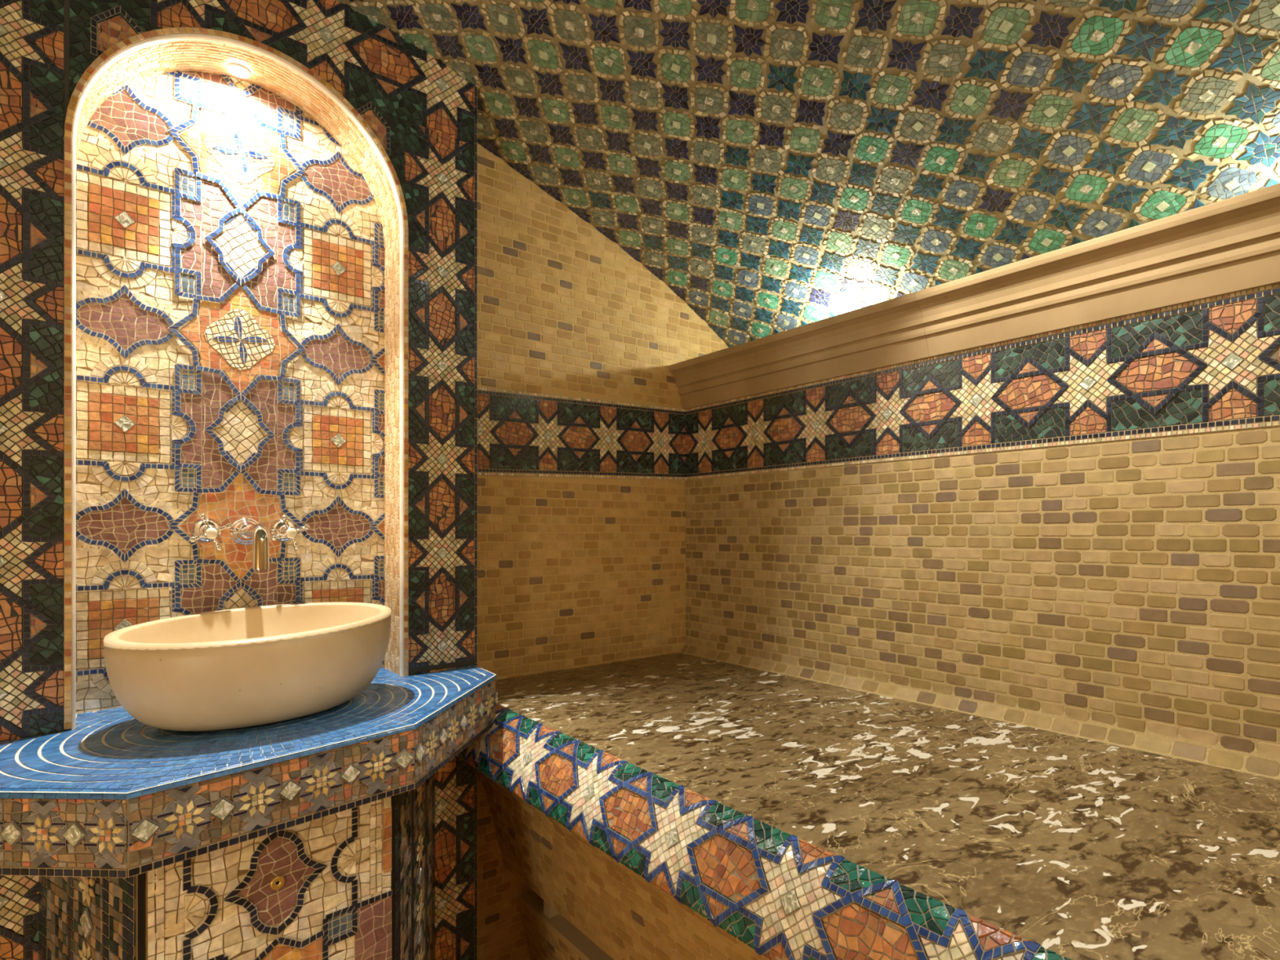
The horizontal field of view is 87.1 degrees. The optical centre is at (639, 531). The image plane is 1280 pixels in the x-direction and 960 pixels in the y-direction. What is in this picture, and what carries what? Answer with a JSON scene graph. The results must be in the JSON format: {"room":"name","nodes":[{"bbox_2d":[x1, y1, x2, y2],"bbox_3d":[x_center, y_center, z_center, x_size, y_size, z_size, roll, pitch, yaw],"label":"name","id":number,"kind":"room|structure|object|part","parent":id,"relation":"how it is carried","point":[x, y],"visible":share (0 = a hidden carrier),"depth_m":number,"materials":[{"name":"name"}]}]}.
{"room":"spa","nodes":[
{"label":"spa","id":0,"kind":"room"},
{"bbox_2d":[0,0,477,959],"bbox_3d":[-1.196,0.042,1.165,1.810,2.409,0.321,0,0,-38],"label":"wall","id":1,"kind":"structure","parent":0,"point":[226,298],"depth_m":1.38,"materials":[{"name":"tile"}]},
{"bbox_3d":[-0.824,-0.307,1.419,0.597,1.320,0.006,0,0,-38],"label":"niche panel","id":2,"kind":"part","parent":1,"relation":"part of","materials":[{"name":"tile"}]},
{"bbox_2d":[226,62,251,79],"bbox_3d":[-0.815,-0.937,1.367,0.045,0.004,0.045,0,0,-38],"label":"lamp","id":3,"kind":"object","parent":1,"relation":"attached to","point":[238,70],"visible":1,"depth_m":1.37,"materials":[{"name":"white glass"}]},
{"bbox_3d":[-0.815,-0.938,1.367,0.033,0.002,0.033,0,0,-32],"label":"lamp glass","id":4,"kind":"part","parent":3,"relation":"part of","materials":[{"name":"beige glass"}]},
{"bbox_2d":[188,514,310,569],"bbox_3d":[-0.768,0.018,1.339,0.213,0.106,0.200,0,0,-38],"label":"tap","id":5,"kind":"object","parent":1,"relation":"attached to","point":[206,530],"visible":1,"depth_m":1.35,"materials":[{"name":"silver metal"}]},
{"bbox_3d":[-0.839,0.002,1.316,0.072,0.072,0.020,0,0,-38],"label":"cross handle","id":6,"kind":"part","parent":5,"relation":"part of","materials":[{"name":"silver metal"}]},
{"bbox_3d":[-0.768,0.027,1.337,0.028,0.086,0.197,0,0,-38],"label":"spout","id":7,"kind":"part","parent":5,"relation":"part of","materials":[{"name":"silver metal"}]},
{"bbox_3d":[-0.729,0.002,1.403,0.073,0.073,0.020,0,0,-38],"label":"cross handle","id":8,"kind":"part","parent":5,"relation":"part of","materials":[{"name":"silver metal"}]},
{"bbox_2d":[477,142,728,959],"bbox_3d":[-0.044,0.060,2.150,1.312,2.370,0.117,0,0,-38],"label":"wall","id":9,"kind":"structure","parent":0,"point":[581,421],"depth_m":1.94,"materials":[{"name":"tile"}]},
{"bbox_2d":[335,0,1279,347],"bbox_3d":[0.117,-0.821,0.410,2.940,0.596,2.900,0,0,-38],"label":"ceiling","id":10,"kind":"structure","parent":0,"point":[779,166],"depth_m":1.42,"materials":[{"name":"tile"}]},
{"bbox_2d":[679,283,1279,780],"bbox_3d":[1.174,0.412,1.265,0.491,1.665,2.938,0,0,-38],"label":"wall","id":11,"kind":"structure","parent":0,"point":[1075,531],"depth_m":1.40,"materials":[{"name":"tile"}]},
{"bbox_2d":[668,182,1279,409],"bbox_3d":[1.140,-0.474,1.191,0.411,0.137,2.863,0,0,-38],"label":"trim","id":12,"kind":"structure","parent":11,"relation":"attached to","point":[1232,245],"depth_m":1.36,"materials":[{"name":"wood"}]},
{"bbox_3d":[0.137,1.260,0.402,2.962,0.030,2.864,0,0,-38],"label":"floor","id":13,"kind":"structure","parent":0,"visible":0},
{"bbox_2d":[0,665,497,959],"bbox_3d":[-0.739,0.780,1.143,1.110,0.931,0.541,0,0,-38],"label":"sink vanity","id":14,"kind":"structure","parent":13,"relation":"on","point":[312,837],"depth_m":1.03,"materials":[{"name":"tile"}]},
{"bbox_3d":[-0.845,0.829,1.017,0.371,0.818,0.006,0,0,33],"label":"panel","id":15,"kind":"part","parent":14,"relation":"part of","materials":[{"name":"tile"}]},
{"bbox_2d":[103,602,391,731],"bbox_3d":[-0.692,0.239,1.231,0.453,0.182,0.348,0,0,-38],"label":"vessel basin","id":16,"kind":"object","parent":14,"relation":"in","point":[237,668],"visible":1,"depth_m":1.11,"materials":[{"name":"beige ceramic"}]},
{"bbox_2d":[0,665,496,793],"bbox_3d":[-0.740,0.332,1.144,1.106,0.034,0.539,0,0,-38],"label":"countertop","id":17,"kind":"structure","parent":14,"relation":"on","point":[110,748],"depth_m":1.07,"materials":[{"name":"tile"}]},
{"bbox_3d":[-0.554,0.823,1.043,0.346,0.784,0.004,0,0,-44],"label":"door","id":18,"kind":"part","parent":14,"relation":"part of","materials":[{"name":"tile"}]},
{"bbox_3d":[-0.446,0.829,1.353,0.006,0.818,0.370,0,0,-7],"label":"panel","id":19,"kind":"part","parent":14,"relation":"part of","materials":[{"name":"tile"}]},
{"bbox_2d":[456,653,1279,959],"bbox_3d":[0.679,0.818,0.830,0.854,0.854,2.860,0,0,-38],"label":"stone bench","id":20,"kind":"object","parent":13,"relation":"on","point":[676,806],"visible":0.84,"depth_m":1.02,"materials":[{"name":"brown stone"}]}
]}

